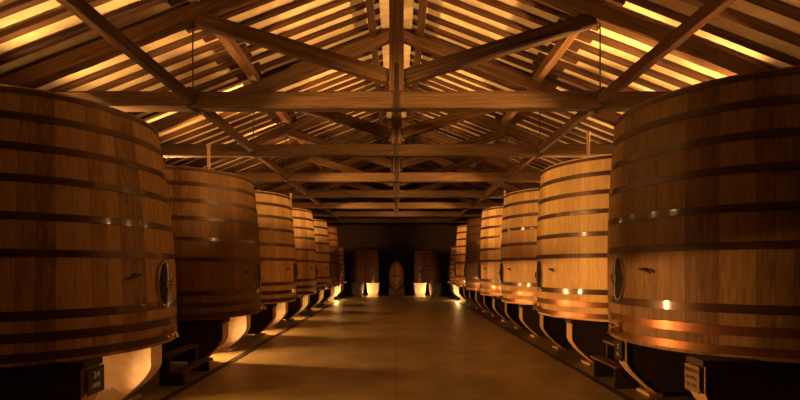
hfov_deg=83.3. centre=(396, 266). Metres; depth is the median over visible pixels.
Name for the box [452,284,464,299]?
pedestal
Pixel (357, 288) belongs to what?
pedestal
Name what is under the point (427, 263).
wooden vat
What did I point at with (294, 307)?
pedestal
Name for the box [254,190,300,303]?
barrel
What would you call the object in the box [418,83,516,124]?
rafter
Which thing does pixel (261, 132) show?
rafter
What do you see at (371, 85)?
rafter
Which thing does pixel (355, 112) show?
rafter
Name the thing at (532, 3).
rafter
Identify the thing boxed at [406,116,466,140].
rafter
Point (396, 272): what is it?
barrel
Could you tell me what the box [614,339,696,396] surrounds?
pedestal
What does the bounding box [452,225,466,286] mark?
wooden vat
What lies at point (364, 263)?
barrel
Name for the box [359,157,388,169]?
rafter
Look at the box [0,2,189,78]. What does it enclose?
rafter
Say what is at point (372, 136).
rafter
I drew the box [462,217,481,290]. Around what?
wooden vat
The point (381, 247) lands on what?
trim
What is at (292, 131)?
roof truss
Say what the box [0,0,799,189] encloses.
ceiling
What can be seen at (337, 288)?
pedestal
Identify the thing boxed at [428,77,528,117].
rafter
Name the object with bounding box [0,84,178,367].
barrel
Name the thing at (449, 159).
rafter
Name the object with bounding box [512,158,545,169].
rafter
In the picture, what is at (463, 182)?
rafter
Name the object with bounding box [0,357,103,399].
pedestal
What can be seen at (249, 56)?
rafter
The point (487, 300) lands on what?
pedestal
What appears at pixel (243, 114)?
rafter
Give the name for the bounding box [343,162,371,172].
rafter
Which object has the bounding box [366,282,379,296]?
pedestal
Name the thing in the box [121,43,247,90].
rafter
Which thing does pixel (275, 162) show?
rafter
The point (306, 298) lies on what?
pedestal
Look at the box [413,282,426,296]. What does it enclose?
pedestal
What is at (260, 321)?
pedestal
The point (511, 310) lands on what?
pedestal
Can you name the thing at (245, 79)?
rafter
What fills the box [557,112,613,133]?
rafter
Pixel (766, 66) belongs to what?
rafter
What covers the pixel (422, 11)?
ridge purlin
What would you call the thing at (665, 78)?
rafter
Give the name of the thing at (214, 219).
barrel
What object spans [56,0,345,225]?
beam
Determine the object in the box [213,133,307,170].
rafter
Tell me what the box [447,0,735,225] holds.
beam
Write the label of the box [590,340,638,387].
wooden steps
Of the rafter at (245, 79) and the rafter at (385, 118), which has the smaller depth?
the rafter at (245, 79)
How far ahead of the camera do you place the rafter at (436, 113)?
16.17 m
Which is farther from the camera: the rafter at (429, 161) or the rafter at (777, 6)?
the rafter at (429, 161)
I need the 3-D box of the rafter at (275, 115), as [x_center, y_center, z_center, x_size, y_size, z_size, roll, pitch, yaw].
[-5.245,-4.094,13.869,4.101,1.653,0.156,0,0,0]
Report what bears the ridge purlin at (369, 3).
on the roof truss at (587, 14)
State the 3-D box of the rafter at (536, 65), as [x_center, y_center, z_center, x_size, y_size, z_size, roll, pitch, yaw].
[5.267,-4.086,10.770,4.056,1.639,0.153,0,0,0]
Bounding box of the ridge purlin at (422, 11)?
[405,0,427,171]
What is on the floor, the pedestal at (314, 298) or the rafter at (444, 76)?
the pedestal at (314, 298)
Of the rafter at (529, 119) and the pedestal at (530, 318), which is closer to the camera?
the pedestal at (530, 318)
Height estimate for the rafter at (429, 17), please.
1.465 m
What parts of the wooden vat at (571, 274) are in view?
hatch frame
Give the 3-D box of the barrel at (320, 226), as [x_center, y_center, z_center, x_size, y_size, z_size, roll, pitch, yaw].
[-4.407,-0.530,20.100,3.233,3.040,3.047,0,0,0]
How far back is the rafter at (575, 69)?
10.26 m
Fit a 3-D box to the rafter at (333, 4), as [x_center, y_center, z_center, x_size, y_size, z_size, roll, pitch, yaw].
[-2.099,-5.307,9.595,3.626,1.459,0.121,0,0,0]
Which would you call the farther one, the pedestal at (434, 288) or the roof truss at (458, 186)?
the pedestal at (434, 288)
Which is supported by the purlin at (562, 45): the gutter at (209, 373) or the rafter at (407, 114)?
the rafter at (407, 114)
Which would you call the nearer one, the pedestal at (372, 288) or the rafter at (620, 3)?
the rafter at (620, 3)
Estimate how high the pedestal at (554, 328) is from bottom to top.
0.856 m
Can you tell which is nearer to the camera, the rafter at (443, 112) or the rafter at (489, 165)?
the rafter at (443, 112)
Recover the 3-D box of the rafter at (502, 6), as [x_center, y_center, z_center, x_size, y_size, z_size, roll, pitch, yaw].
[2.132,-5.297,9.138,3.693,1.488,0.145,0,0,0]
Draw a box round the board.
[379,0,413,172]
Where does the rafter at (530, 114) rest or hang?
on the purlin at (562, 45)
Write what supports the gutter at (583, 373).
on the floor
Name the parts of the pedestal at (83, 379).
name plate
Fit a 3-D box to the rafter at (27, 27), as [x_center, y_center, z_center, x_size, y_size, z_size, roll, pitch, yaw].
[-5.300,-4.073,7.213,3.990,1.612,0.146,0,0,0]
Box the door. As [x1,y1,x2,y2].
[382,249,410,293]
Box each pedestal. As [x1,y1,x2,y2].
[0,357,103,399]
[94,345,161,399]
[162,318,229,362]
[217,315,250,350]
[247,303,276,336]
[266,302,287,328]
[283,295,302,320]
[294,295,309,315]
[304,291,319,310]
[312,290,324,307]
[320,287,331,303]
[324,286,335,301]
[329,284,341,298]
[351,283,364,296]
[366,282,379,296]
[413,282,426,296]
[428,283,441,296]
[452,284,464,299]
[459,287,468,301]
[463,287,474,304]
[468,290,480,307]
[475,291,488,311]
[483,295,498,316]
[492,296,509,321]
[505,302,525,328]
[518,304,545,337]
[540,314,572,349]
[565,319,619,365]
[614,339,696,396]
[685,355,799,399]
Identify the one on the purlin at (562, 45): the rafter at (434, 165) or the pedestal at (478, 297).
the rafter at (434, 165)
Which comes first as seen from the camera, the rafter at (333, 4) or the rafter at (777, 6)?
the rafter at (777, 6)
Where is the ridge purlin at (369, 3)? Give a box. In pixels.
[365,0,387,172]
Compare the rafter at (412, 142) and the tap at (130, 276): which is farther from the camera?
the rafter at (412, 142)
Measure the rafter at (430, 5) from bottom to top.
1.509 m
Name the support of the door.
in the wall
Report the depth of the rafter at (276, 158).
17.79 m
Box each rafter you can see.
[0,0,48,18]
[0,0,112,43]
[0,0,167,64]
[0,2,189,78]
[48,30,213,91]
[88,39,235,90]
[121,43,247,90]
[127,62,260,115]
[140,71,261,120]
[153,53,252,90]
[159,112,236,141]
[161,112,254,143]
[163,112,287,159]
[166,112,295,163]
[168,0,185,5]
[173,117,296,165]
[179,112,271,143]
[186,0,274,32]
[203,0,314,42]
[205,131,302,168]
[213,0,352,52]
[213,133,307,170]
[215,0,378,63]
[222,142,299,171]
[229,7,379,70]
[229,143,308,171]
[237,19,380,78]
[240,157,284,171]
[243,28,380,85]
[250,157,290,171]
[253,157,319,182]
[254,157,323,185]
[254,163,315,188]
[254,166,317,189]
[260,167,318,189]
[268,77,362,115]
[271,47,381,90]
[271,80,371,120]
[276,83,374,123]
[285,111,352,136]
[288,54,382,91]
[290,111,360,139]
[290,112,373,143]
[303,61,382,91]
[308,136,380,165]
[309,135,376,162]
[310,138,386,167]
[311,139,387,169]
[314,141,387,171]
[315,112,384,137]
[321,113,386,138]
[327,117,386,140]
[335,160,365,172]
[337,161,368,172]
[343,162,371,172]
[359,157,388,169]
[404,158,466,182]
[405,139,480,169]
[405,141,479,171]
[406,113,472,138]
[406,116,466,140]
[406,138,481,166]
[408,112,477,137]
[410,54,503,90]
[410,61,486,90]
[411,47,521,90]
[412,19,557,79]
[412,28,556,87]
[412,136,485,165]
[413,8,563,71]
[414,0,577,63]
[416,135,485,162]
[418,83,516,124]
[420,112,504,143]
[421,80,522,120]
[421,162,471,182]
[424,161,452,171]
[427,160,457,171]
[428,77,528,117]
[431,112,507,141]
[441,0,578,52]
[443,112,509,137]
[463,182,503,198]
[467,182,485,188]
[472,182,495,189]
[473,157,539,182]
[474,168,529,188]
[475,166,535,188]
[476,0,592,43]
[477,163,539,187]
[481,162,539,185]
[484,143,549,167]
[491,131,568,161]
[493,141,554,165]
[495,117,563,143]
[497,139,560,163]
[502,114,580,143]
[504,158,541,171]
[506,112,596,143]
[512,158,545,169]
[516,0,598,30]
[520,112,611,143]
[531,61,598,90]
[531,71,584,90]
[536,52,638,90]
[540,112,613,140]
[547,43,671,90]
[557,18,713,81]
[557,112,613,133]
[571,40,690,87]
[603,2,774,68]
[605,0,625,6]
[624,0,799,65]
[679,0,799,46]
[744,0,799,21]
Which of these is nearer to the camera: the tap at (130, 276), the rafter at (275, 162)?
the tap at (130, 276)
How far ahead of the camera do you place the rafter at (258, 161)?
17.30 m
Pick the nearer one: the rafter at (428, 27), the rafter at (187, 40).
the rafter at (187, 40)
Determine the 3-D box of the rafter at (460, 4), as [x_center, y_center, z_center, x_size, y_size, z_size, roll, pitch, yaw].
[2.084,-5.316,9.589,3.599,1.449,0.130,0,0,0]
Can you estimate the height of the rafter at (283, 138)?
1.602 m
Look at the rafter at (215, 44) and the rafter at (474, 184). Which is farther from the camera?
the rafter at (474, 184)
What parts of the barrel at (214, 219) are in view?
hatch frame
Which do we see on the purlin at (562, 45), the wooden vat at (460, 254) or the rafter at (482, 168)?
the rafter at (482, 168)
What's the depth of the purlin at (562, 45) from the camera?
10.04 m
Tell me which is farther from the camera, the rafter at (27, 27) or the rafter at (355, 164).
the rafter at (355, 164)
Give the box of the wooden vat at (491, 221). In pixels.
[476,191,505,295]
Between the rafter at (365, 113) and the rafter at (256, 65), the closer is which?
the rafter at (256, 65)
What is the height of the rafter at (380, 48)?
1.468 m
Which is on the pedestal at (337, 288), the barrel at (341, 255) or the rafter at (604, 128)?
the barrel at (341, 255)
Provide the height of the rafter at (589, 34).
1.653 m
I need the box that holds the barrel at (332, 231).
[327,226,342,286]
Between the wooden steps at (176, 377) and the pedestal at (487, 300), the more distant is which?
the pedestal at (487, 300)
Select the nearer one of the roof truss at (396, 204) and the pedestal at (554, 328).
the pedestal at (554, 328)
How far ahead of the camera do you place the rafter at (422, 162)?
24.11 m
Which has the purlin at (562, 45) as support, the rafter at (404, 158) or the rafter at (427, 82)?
the rafter at (404, 158)
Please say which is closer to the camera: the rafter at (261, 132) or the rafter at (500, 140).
the rafter at (261, 132)
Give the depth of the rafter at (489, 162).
19.52 m
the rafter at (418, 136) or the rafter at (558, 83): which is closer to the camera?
the rafter at (558, 83)
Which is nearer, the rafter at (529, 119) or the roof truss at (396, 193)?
the rafter at (529, 119)
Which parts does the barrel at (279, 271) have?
hatch frame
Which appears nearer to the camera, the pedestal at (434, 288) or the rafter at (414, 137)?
the rafter at (414, 137)
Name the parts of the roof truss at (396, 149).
hanger rod, king post, hanger rod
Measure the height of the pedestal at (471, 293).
0.856 m
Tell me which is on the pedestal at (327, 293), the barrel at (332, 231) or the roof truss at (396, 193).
the barrel at (332, 231)
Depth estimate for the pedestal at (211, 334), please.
8.53 m
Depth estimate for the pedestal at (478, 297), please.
18.53 m
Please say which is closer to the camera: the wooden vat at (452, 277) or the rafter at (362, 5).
the rafter at (362, 5)
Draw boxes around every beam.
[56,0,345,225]
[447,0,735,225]
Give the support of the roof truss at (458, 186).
on the wall
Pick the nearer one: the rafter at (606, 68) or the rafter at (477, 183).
the rafter at (606, 68)
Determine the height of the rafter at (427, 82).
1.482 m
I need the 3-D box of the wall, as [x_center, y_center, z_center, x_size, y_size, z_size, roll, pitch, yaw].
[0.000,-2.160,30.700,14.600,8.020,0.200,0,0,0]
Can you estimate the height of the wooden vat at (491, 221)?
3.590 m
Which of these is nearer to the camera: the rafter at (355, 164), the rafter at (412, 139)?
the rafter at (412, 139)
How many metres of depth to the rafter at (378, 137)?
20.12 m
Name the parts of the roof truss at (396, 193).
king post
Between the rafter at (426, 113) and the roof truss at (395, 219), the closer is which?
the rafter at (426, 113)
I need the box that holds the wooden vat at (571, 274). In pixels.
[532,131,611,321]
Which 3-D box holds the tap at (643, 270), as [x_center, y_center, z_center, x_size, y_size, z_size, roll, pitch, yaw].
[3.070,0.045,5.539,0.079,0.074,0.167,0,0,-12]
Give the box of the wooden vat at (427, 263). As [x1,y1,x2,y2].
[414,250,441,282]
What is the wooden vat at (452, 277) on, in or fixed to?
on the pedestal at (455, 289)
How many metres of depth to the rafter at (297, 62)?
11.32 m
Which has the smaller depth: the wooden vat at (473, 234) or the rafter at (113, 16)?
the rafter at (113, 16)
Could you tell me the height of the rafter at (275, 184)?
1.612 m
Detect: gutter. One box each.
[159,295,346,399]
[446,295,633,399]
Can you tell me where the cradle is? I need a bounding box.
[389,284,403,295]
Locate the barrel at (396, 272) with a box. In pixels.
[389,261,403,289]
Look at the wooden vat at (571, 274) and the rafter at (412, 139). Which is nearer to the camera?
the wooden vat at (571, 274)
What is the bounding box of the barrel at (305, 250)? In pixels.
[290,193,320,294]
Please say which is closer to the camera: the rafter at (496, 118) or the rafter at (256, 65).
the rafter at (256, 65)
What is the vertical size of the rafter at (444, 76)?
1.505 m
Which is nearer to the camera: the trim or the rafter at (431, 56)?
the rafter at (431, 56)
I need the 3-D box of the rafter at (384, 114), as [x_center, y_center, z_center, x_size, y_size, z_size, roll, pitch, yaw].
[-2.093,-5.312,17.525,3.617,1.461,0.115,0,0,0]
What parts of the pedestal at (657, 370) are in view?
name plate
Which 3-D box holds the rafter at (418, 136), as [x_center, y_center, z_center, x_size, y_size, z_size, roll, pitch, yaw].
[2.119,-5.304,19.755,3.670,1.475,0.151,0,0,0]
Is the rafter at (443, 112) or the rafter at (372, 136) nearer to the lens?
the rafter at (443, 112)
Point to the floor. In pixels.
(385, 346)
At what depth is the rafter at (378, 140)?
20.59 m
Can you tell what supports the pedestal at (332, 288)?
on the floor
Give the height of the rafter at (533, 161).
1.647 m
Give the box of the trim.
[380,246,412,293]
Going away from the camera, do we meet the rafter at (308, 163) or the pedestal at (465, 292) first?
the rafter at (308, 163)
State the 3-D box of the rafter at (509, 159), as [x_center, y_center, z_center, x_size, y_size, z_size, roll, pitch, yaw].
[5.264,-4.086,18.262,4.060,1.638,0.154,0,0,0]
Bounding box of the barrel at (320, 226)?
[313,219,333,289]
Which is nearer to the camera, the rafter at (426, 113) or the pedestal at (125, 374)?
the pedestal at (125, 374)
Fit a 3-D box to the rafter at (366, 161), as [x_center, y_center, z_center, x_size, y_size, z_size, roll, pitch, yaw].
[-2.164,-5.284,23.666,3.758,1.512,0.140,0,0,0]
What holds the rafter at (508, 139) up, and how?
on the purlin at (562, 45)
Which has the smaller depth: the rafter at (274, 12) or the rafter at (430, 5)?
the rafter at (274, 12)
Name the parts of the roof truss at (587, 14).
hanger rod, king post, hanger rod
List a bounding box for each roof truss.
[0,0,767,113]
[149,29,621,158]
[183,84,583,183]
[256,118,536,198]
[271,142,521,209]
[292,159,503,216]
[305,182,483,222]
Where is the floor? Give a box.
[134,294,695,399]
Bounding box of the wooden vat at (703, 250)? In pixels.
[606,66,799,362]
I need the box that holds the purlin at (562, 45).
[454,0,604,186]
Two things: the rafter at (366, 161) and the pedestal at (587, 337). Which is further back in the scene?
the rafter at (366, 161)
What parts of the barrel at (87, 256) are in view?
hatch frame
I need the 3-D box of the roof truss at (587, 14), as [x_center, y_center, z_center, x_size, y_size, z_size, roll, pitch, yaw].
[0.000,-4.273,7.800,14.600,3.156,0.300,0,0,0]
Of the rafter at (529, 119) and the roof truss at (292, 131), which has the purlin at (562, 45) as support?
the rafter at (529, 119)
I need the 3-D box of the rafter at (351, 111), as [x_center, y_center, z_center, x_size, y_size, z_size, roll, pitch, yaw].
[-2.112,-5.305,15.810,3.656,1.471,0.138,0,0,0]
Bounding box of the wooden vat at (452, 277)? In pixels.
[447,247,455,283]
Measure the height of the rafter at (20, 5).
1.655 m
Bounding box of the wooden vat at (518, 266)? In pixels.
[496,188,539,304]
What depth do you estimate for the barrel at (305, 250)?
15.86 m
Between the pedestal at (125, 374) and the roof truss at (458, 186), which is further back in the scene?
the roof truss at (458, 186)
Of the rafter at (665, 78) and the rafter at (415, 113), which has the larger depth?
the rafter at (415, 113)
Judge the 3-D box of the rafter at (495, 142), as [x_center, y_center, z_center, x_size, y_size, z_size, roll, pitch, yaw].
[5.254,-4.091,16.976,4.082,1.648,0.117,0,0,0]
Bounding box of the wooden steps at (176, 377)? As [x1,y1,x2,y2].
[160,344,211,384]
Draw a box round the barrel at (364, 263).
[351,250,378,282]
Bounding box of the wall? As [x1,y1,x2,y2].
[309,183,481,293]
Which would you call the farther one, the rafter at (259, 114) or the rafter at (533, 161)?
the rafter at (533, 161)
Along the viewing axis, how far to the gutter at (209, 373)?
8.66 m
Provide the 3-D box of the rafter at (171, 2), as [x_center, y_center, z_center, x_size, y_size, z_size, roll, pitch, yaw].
[-2.127,-5.302,7.820,3.686,1.483,0.123,0,0,0]
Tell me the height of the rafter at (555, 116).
1.617 m
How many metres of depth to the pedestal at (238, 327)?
9.95 m
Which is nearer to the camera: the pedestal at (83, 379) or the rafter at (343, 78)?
the pedestal at (83, 379)
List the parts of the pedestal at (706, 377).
name plate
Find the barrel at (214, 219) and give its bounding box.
[164,144,266,320]
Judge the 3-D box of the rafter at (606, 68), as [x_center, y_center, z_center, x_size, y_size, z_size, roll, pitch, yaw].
[5.306,-4.073,9.854,3.978,1.608,0.132,0,0,0]
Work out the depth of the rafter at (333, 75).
12.69 m
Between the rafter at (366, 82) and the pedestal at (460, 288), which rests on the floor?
the pedestal at (460, 288)
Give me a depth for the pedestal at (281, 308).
13.45 m
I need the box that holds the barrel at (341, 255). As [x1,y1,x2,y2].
[339,247,346,283]
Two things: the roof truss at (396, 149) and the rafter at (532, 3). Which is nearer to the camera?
the rafter at (532, 3)
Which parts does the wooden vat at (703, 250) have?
hatch frame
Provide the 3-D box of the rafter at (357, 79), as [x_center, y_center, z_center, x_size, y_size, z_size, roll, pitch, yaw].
[-2.092,-5.312,13.599,3.614,1.454,0.133,0,0,0]
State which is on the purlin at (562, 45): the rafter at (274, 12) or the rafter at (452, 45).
the rafter at (452, 45)
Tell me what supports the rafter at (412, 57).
on the purlin at (562, 45)
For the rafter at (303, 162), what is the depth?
19.51 m
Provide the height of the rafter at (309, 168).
1.632 m
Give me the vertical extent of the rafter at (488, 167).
1.654 m
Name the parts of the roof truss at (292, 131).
king post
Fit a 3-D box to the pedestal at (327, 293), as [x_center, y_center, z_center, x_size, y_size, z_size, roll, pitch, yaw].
[-4.500,1.422,22.510,2.480,0.856,0.380,0,0,0]
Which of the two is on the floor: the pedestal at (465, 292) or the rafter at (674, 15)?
the pedestal at (465, 292)
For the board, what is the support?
on the roof truss at (587, 14)
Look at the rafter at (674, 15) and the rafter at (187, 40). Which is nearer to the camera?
the rafter at (674, 15)
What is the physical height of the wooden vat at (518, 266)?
3.040 m
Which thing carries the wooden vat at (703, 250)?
on the pedestal at (706, 377)
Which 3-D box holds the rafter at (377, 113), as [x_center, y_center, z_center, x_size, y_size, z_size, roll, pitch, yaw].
[-2.085,-5.313,17.146,3.602,1.449,0.143,0,0,0]
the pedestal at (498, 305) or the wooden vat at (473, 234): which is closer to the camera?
the pedestal at (498, 305)
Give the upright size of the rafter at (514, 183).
1.622 m
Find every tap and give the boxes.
[128,274,141,279]
[638,268,650,273]
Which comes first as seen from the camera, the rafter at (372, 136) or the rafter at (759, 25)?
the rafter at (759, 25)
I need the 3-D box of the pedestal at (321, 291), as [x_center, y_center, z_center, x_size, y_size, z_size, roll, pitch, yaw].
[-4.500,1.422,20.540,2.480,0.856,0.380,0,0,0]
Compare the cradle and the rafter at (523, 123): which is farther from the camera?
the cradle
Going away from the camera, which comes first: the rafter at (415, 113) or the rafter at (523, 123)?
the rafter at (523, 123)
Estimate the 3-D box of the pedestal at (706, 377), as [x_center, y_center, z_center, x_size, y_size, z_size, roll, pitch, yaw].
[4.484,1.422,4.930,2.511,0.856,0.360,0,0,0]

